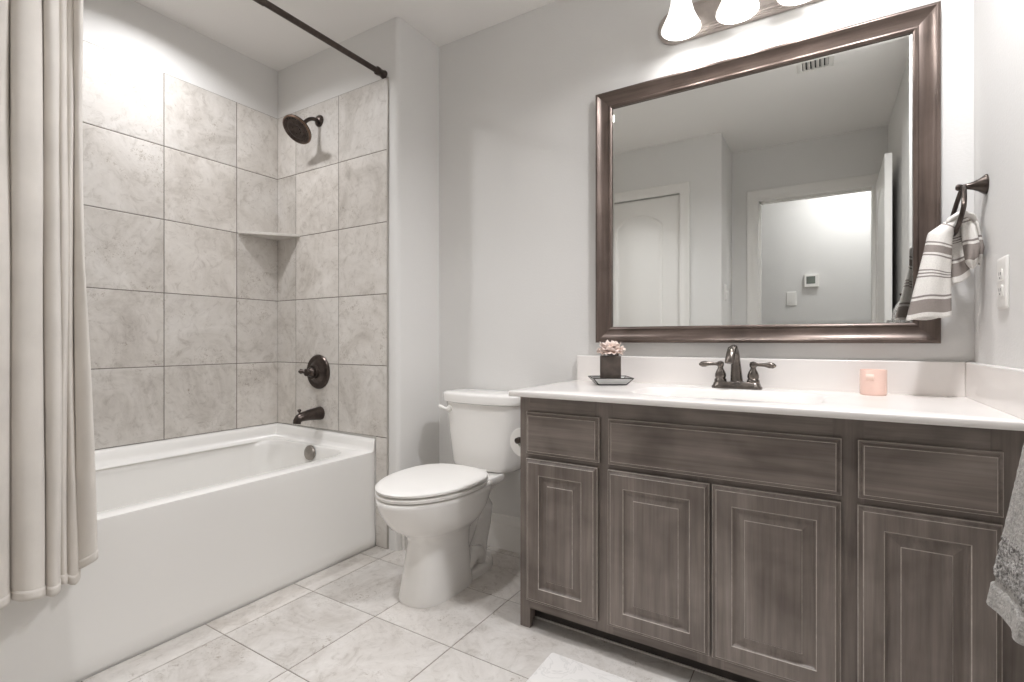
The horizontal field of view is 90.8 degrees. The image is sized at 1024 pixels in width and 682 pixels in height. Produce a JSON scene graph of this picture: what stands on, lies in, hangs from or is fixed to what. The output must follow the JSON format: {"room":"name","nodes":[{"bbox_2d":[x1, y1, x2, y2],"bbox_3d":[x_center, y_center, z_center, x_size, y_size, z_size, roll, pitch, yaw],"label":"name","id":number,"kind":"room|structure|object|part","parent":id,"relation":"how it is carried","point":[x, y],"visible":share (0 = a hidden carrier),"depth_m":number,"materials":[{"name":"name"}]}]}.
{"room":"bathroom","nodes":[
{"label":"bathroom","id":0,"kind":"room"},
{"bbox_2d":[83,0,277,449],"bbox_3d":[-1.673,-0.259,2.247,0.117,2.440,2.096,0,0,32],"label":"wall","id":1,"kind":"structure","parent":0,"point":[180,125],"depth_m":2.32,"materials":[{"name":"tile"}]},
{"bbox_2d":[134,0,556,70],"bbox_3d":[-0.711,-1.529,0.921,3.147,0.100,3.340,0,0,32],"label":"ceiling","id":2,"kind":"structure","parent":0,"point":[249,28],"depth_m":2.32,"materials":[{"name":"paint"}]},
{"bbox_2d":[278,17,438,550],"bbox_3d":[-0.829,-0.259,2.655,0.904,2.440,0.294,0,0,32],"label":"wall","id":3,"kind":"structure","parent":0,"point":[332,188],"depth_m":2.46,"materials":[{"name":"tile"}]},
{"bbox_2d":[238,231,299,240],"bbox_3d":[-1.257,-0.553,2.618,0.200,0.015,0.219,0,0,32],"label":"corner shelf","id":4,"kind":"object","parent":3,"relation":"attached to","point":[267,235],"visible":1,"depth_m":2.63,"materials":[{"name":"tile"}]},
{"bbox_2d":[282,114,323,143],"bbox_3d":[-1.030,-1.064,2.495,0.151,0.174,0.190,0,0,32],"label":"shower","id":5,"kind":"object","parent":3,"relation":"attached to","point":[297,129],"visible":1,"depth_m":2.47,"materials":[{"name":"brown metal"}]},
{"bbox_3d":[-1.012,-1.097,2.528,0.019,0.065,0.093,0,0,32],"label":"arm","id":6,"kind":"part","parent":5,"relation":"part of","materials":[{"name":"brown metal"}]},
{"bbox_2d":[293,406,324,423],"bbox_3d":[-1.017,0.371,2.509,0.068,0.073,0.153,0,0,32],"label":"tub spout","id":7,"kind":"object","parent":3,"relation":"attached to","point":[317,413],"visible":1,"depth_m":2.50,"materials":[{"name":"brown metal"}]},
{"bbox_2d":[298,355,329,388],"bbox_3d":[-1.014,0.159,2.541,0.176,0.176,0.095,0,0,32],"label":"tub valve","id":8,"kind":"object","parent":3,"relation":"attached to","point":[317,372],"visible":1,"depth_m":2.54,"materials":[{"name":"brown metal"}]},
{"bbox_3d":[-1.030,0.159,2.529,0.067,0.052,0.059,0,0,32],"label":"lever","id":9,"kind":"part","parent":8,"relation":"part of","materials":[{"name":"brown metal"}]},
{"bbox_2d":[253,0,386,78],"bbox_3d":[-1.010,-1.234,1.669,0.040,0.040,1.588,0,0,32],"label":"curtain rod","id":10,"kind":"object","parent":3,"relation":"attached to","point":[377,70],"visible":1,"depth_m":2.04,"materials":[{"name":"brown metal"}]},
{"bbox_2d":[0,0,98,609],"bbox_3d":[-1.297,-0.295,1.206,0.098,1.918,0.490,0,0,32],"label":"shower curtain","id":11,"kind":"object","parent":10,"relation":"hanging from","point":[48,503],"visible":1,"depth_m":1.30,"materials":[{"name":"fabric"}]},
{"bbox_3d":[-0.929,-0.127,2.548,0.832,2.177,0.007,0,0,32],"label":"tile panel","id":12,"kind":"part","parent":3,"relation":"part of","materials":[{"name":"tile"}]},
{"bbox_2d":[387,77,388,548],"bbox_3d":[-0.573,-0.127,2.328,0.004,2.177,0.008,0,0,32],"label":"trim","id":13,"kind":"structure","parent":3,"relation":"attached to","point":[387,77],"depth_m":2.32,"materials":[{"name":"tile"}]},
{"bbox_2d":[402,535,406,549],"bbox_3d":[-0.430,0.884,2.427,0.014,0.155,0.263,0,0,32],"label":"baseboard","id":14,"kind":"structure","parent":3,"relation":"attached to","point":[404,538],"depth_m":2.32,"materials":[{"name":"paint"}]},
{"bbox_2d":[80,545,728,681],"bbox_3d":[-0.711,1.021,0.921,3.147,0.120,3.340,0,0,32],"label":"floor","id":15,"kind":"structure","parent":0,"point":[346,621],"depth_m":1.61,"materials":[{"name":"tile"}]},
{"bbox_2d":[0,423,375,681],"bbox_3d":[-1.380,0.709,1.899,0.760,0.518,1.584,0,0,32],"label":"bathtub","id":16,"kind":"object","parent":15,"relation":"on","point":[193,531],"visible":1,"depth_m":1.82,"materials":[{"name":"ceramic"}]},
{"bbox_3d":[-1.003,0.555,2.497,0.074,0.074,0.022,0,0,32],"label":"overflow plate","id":17,"kind":"part","parent":16,"relation":"part of","materials":[{"name":"silver metal"}]},
{"bbox_2d":[375,388,519,608],"bbox_3d":[-0.250,0.593,2.038,0.410,0.736,0.708,0,0,32],"label":"toilet","id":18,"kind":"object","parent":15,"relation":"on","point":[443,511],"visible":0.98,"depth_m":1.92,"materials":[{"name":"ceramic"}]},
{"bbox_3d":[-0.315,0.553,1.933,0.364,0.016,0.460,0,0,32],"label":"seat","id":19,"kind":"part","parent":18,"relation":"part of","materials":[{"name":"white plastic"}]},
{"bbox_3d":[-0.314,0.531,1.934,0.365,0.019,0.462,0,0,32],"label":"seat lid","id":20,"kind":"part","parent":18,"relation":"part of","materials":[{"name":"white plastic"}]},
{"bbox_3d":[-0.299,0.304,2.259,0.063,0.033,0.031,0,0,32],"label":"flush lever","id":21,"kind":"part","parent":18,"relation":"part of","materials":[{"name":"white plastic"}]},
{"bbox_3d":[-0.120,0.249,2.248,0.410,0.048,0.214,0,0,32],"label":"tank lid","id":22,"kind":"part","parent":18,"relation":"part of","materials":[{"name":"ceramic"}]},
{"bbox_3d":[-0.118,0.419,2.251,0.386,0.288,0.194,0,0,32],"label":"tank","id":23,"kind":"part","parent":18,"relation":"part of","materials":[{"name":"ceramic"}]},
{"bbox_2d":[526,653,632,681],"bbox_3d":[0.322,0.956,1.146,0.758,0.009,0.469,0,0,32],"label":"bath mat","id":24,"kind":"object","parent":15,"relation":"on","point":[556,667],"visible":1,"depth_m":1.44,"materials":[{"name":"fabric"}]},
{"bbox_2d":[520,397,1023,681],"bbox_3d":[0.685,0.572,1.584,1.247,0.778,0.520,0,0,32],"label":"vanity cabinet","id":25,"kind":"object","parent":15,"relation":"on","point":[731,546],"visible":0.93,"depth_m":1.30,"materials":[{"name":"brown wood"}]},
{"bbox_2d":[514,437,519,443],"bbox_3d":[0.086,0.371,1.892,0.095,0.038,0.159,0,0,32],"label":"paper holder","id":26,"kind":"object","parent":25,"relation":"attached to","point":[517,440],"visible":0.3,"depth_m":1.85,"materials":[{"name":"brown metal"}]},
{"bbox_2d":[510,428,519,455],"bbox_3d":[0.066,0.380,1.925,0.109,0.109,0.105,0,0,32],"label":"toilet paper roll","id":27,"kind":"object","parent":26,"relation":"hanging from","point":[515,447],"visible":0.17,"depth_m":1.90,"materials":[{"name":"white paper"}]},
{"bbox_3d":[0.155,0.627,1.617,0.253,0.472,0.019,0,0,32],"label":"door","id":28,"kind":"part","parent":25,"relation":"part of","materials":[{"name":"brown wood"}]},
{"bbox_3d":[0.158,0.306,1.616,0.259,0.138,0.019,0,0,32],"label":"drawer","id":29,"kind":"part","parent":25,"relation":"part of","materials":[{"name":"brown wood"}]},
{"bbox_3d":[0.415,0.627,1.457,0.292,0.472,0.019,0,0,32],"label":"door","id":30,"kind":"part","parent":25,"relation":"part of","materials":[{"name":"brown wood"}]},
{"bbox_3d":[0.545,0.306,1.377,0.593,0.138,0.019,0,0,32],"label":"sink panel","id":31,"kind":"part","parent":25,"relation":"part of","materials":[{"name":"brown wood"}]},
{"bbox_2d":[509,355,1023,430],"bbox_3d":[0.671,0.177,1.573,1.259,0.230,0.558,0,0,32],"label":"countertop","id":32,"kind":"structure","parent":25,"relation":"on","point":[943,393],"depth_m":1.53,"materials":[{"name":"stone"}]},
{"bbox_2d":[588,376,633,384],"bbox_3d":[0.370,0.150,1.899,0.150,0.028,0.128,0,0,0],"label":"glass tray","id":33,"kind":"object","parent":32,"relation":"on","point":[624,380],"visible":0.98,"depth_m":1.85,"materials":[{"name":"clear glass"}]},
{"bbox_2d":[600,355,620,377],"bbox_3d":[0.370,0.108,1.899,0.077,0.102,0.077,0,0,10],"label":"vase","id":34,"kind":"object","parent":33,"relation":"in","point":[610,366],"visible":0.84,"depth_m":1.86,"materials":[{"name":"wood"}]},
{"bbox_2d":[597,340,625,355],"bbox_3d":[0.371,0.036,1.897,0.106,0.082,0.110,0,0,0],"label":"flower","id":35,"kind":"object","parent":34,"relation":"on","point":[611,348],"visible":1,"depth_m":1.88,"materials":[{"name":"pink plant"}]},
{"bbox_2d":[699,345,775,389],"bbox_3d":[0.758,0.089,1.715,0.245,0.151,0.125,0,0,32],"label":"faucet","id":36,"kind":"object","parent":32,"relation":"on","point":[732,357],"visible":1,"depth_m":1.73,"materials":[{"name":"brown metal"}]},
{"bbox_3d":[0.711,0.109,1.785,0.091,0.076,0.041,0,0,32],"label":"handle","id":37,"kind":"part","parent":36,"relation":"part of","materials":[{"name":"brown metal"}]},
{"bbox_3d":[0.757,0.081,1.715,0.050,0.134,0.125,0,0,32],"label":"spout","id":38,"kind":"part","parent":36,"relation":"part of","materials":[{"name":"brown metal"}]},
{"bbox_3d":[0.776,0.153,1.744,0.160,0.023,0.056,0,0,32],"label":"plate","id":39,"kind":"part","parent":36,"relation":"part of","materials":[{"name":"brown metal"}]},
{"bbox_3d":[0.842,0.109,1.704,0.091,0.076,0.041,0,0,32],"label":"handle","id":40,"kind":"part","parent":36,"relation":"part of","materials":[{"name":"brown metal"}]},
{"bbox_2d":[860,369,886,395],"bbox_3d":[1.099,0.126,1.536,0.069,0.077,0.070,0,0,32],"label":"candle","id":41,"kind":"object","parent":32,"relation":"on","point":[873,382],"visible":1,"depth_m":1.51,"materials":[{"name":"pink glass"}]},
{"bbox_3d":[0.671,0.627,1.299,0.294,0.472,0.019,0,0,32],"label":"door","id":42,"kind":"part","parent":25,"relation":"part of","materials":[{"name":"brown wood"}]},
{"bbox_3d":[0.932,0.627,1.137,0.254,0.472,0.019,0,0,32],"label":"door","id":43,"kind":"part","parent":25,"relation":"part of","materials":[{"name":"brown wood"}]},
{"bbox_3d":[0.933,0.306,1.136,0.255,0.138,0.019,0,0,32],"label":"drawer","id":44,"kind":"part","parent":25,"relation":"part of","materials":[{"name":"brown wood"}]},
{"bbox_2d":[439,0,973,517],"bbox_3d":[0.561,-0.259,2.034,2.152,2.440,0.110,0,0,32],"label":"wall","id":45,"kind":"structure","parent":0,"point":[517,95],"depth_m":2.21,"materials":[{"name":"paint"}]},
{"bbox_2d":[487,512,519,553],"bbox_3d":[-0.041,0.884,2.333,0.775,0.155,0.014,0,0,32],"label":"baseboard","id":46,"kind":"structure","parent":45,"relation":"attached to","point":[504,532],"depth_m":2.32,"materials":[{"name":"paint"}]},
{"bbox_2d":[658,0,821,44],"bbox_3d":[0.772,-1.197,1.719,0.600,0.193,0.202,0,0,32],"label":"vanity light","id":47,"kind":"object","parent":45,"relation":"attached to","point":[685,21],"visible":1,"depth_m":1.76,"materials":[{"name":"white glass"}]},
{"bbox_3d":[0.598,-1.171,1.787,0.135,0.140,0.135,0,0,32],"label":"lamp shade","id":48,"kind":"part","parent":47,"relation":"part of","materials":[{"name":"white glass"}]},
{"bbox_3d":[0.755,-1.171,1.690,0.135,0.140,0.135,0,0,32],"label":"lamp shade","id":49,"kind":"part","parent":47,"relation":"part of","materials":[{"name":"white glass"}]},
{"bbox_3d":[0.911,-1.171,1.594,0.135,0.140,0.135,0,0,32],"label":"lamp shade","id":50,"kind":"part","parent":47,"relation":"part of","materials":[{"name":"white glass"}]},
{"bbox_2d":[596,1,940,342],"bbox_3d":[0.813,-0.500,1.792,1.092,1.016,0.034,0,0,32],"label":"wall mirror","id":51,"kind":"object","parent":45,"relation":"attached to","point":[790,192],"visible":0.99,"depth_m":1.74,"materials":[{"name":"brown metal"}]},
{"bbox_2d":[577,355,965,396],"bbox_3d":[0.804,0.114,1.806,1.236,0.104,0.021,0,0,32],"label":"backsplash","id":52,"kind":"structure","parent":45,"relation":"attached to","point":[932,378],"depth_m":1.68,"materials":[{"name":"stone"}]},
{"bbox_2d":[974,0,1023,368],"bbox_3d":[0.551,-0.259,0.076,0.110,2.440,3.230,0,0,32],"label":"wall","id":53,"kind":"structure","parent":0,"point":[998,24],"depth_m":1.27,"materials":[{"name":"paint"}]},
{"bbox_2d":[950,174,988,236],"bbox_3d":[1.251,-0.369,1.384,0.074,0.162,0.147,0,0,32],"label":"towel ring","id":54,"kind":"object","parent":53,"relation":"attached to","point":[981,185],"visible":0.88,"depth_m":1.36,"materials":[{"name":"brown metal"}]},
{"bbox_2d":[906,211,984,320],"bbox_3d":[1.205,-0.204,1.409,0.173,0.296,0.089,0,0,32],"label":"hand towel","id":55,"kind":"object","parent":54,"relation":"hanging from","point":[947,260],"visible":0.92,"depth_m":1.39,"materials":[{"name":"fabric"}]},
{"bbox_3d":[1.255,-0.423,1.381,0.064,0.054,0.054,0,0,32],"label":"post","id":56,"kind":"part","parent":54,"relation":"part of","materials":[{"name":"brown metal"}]},
{"bbox_2d":[997,255,1008,309],"bbox_3d":[1.196,-0.141,1.233,0.008,0.127,0.078,0,0,32],"label":"wall outlet","id":57,"kind":"object","parent":53,"relation":"attached to","point":[1003,262],"visible":1,"depth_m":1.22,"materials":[{"name":"white plastic"}]},
{"bbox_2d":[998,269,1002,280],"bbox_3d":[1.194,-0.160,1.234,0.003,0.028,0.033,0,0,32],"label":"receptacle","id":58,"kind":"object","parent":57,"relation":"attached to","point":[1000,271],"depth_m":1.23,"materials":[{"name":"white plastic"}]},
{"bbox_2d":[998,285,1002,296],"bbox_3d":[1.194,-0.121,1.234,0.003,0.028,0.033,0,0,32],"label":"receptacle","id":59,"kind":"object","parent":57,"relation":"attached to","point":[1000,287],"depth_m":1.23,"materials":[{"name":"white plastic"}]},
{"bbox_3d":[0.781,-0.219,0.622,0.072,0.044,0.044,0,0,32],"label":"towel hook","id":60,"kind":"object","parent":53,"relation":"attached to","visible":0},
{"bbox_2d":[986,444,1023,645],"bbox_3d":[0.726,0.089,0.658,0.142,0.585,0.161,0,0,32],"label":"towel","id":61,"kind":"object","parent":60,"relation":"hanging from","point":[1005,596],"visible":1,"depth_m":0.70,"materials":[{"name":"grey fabric"}]}
]}

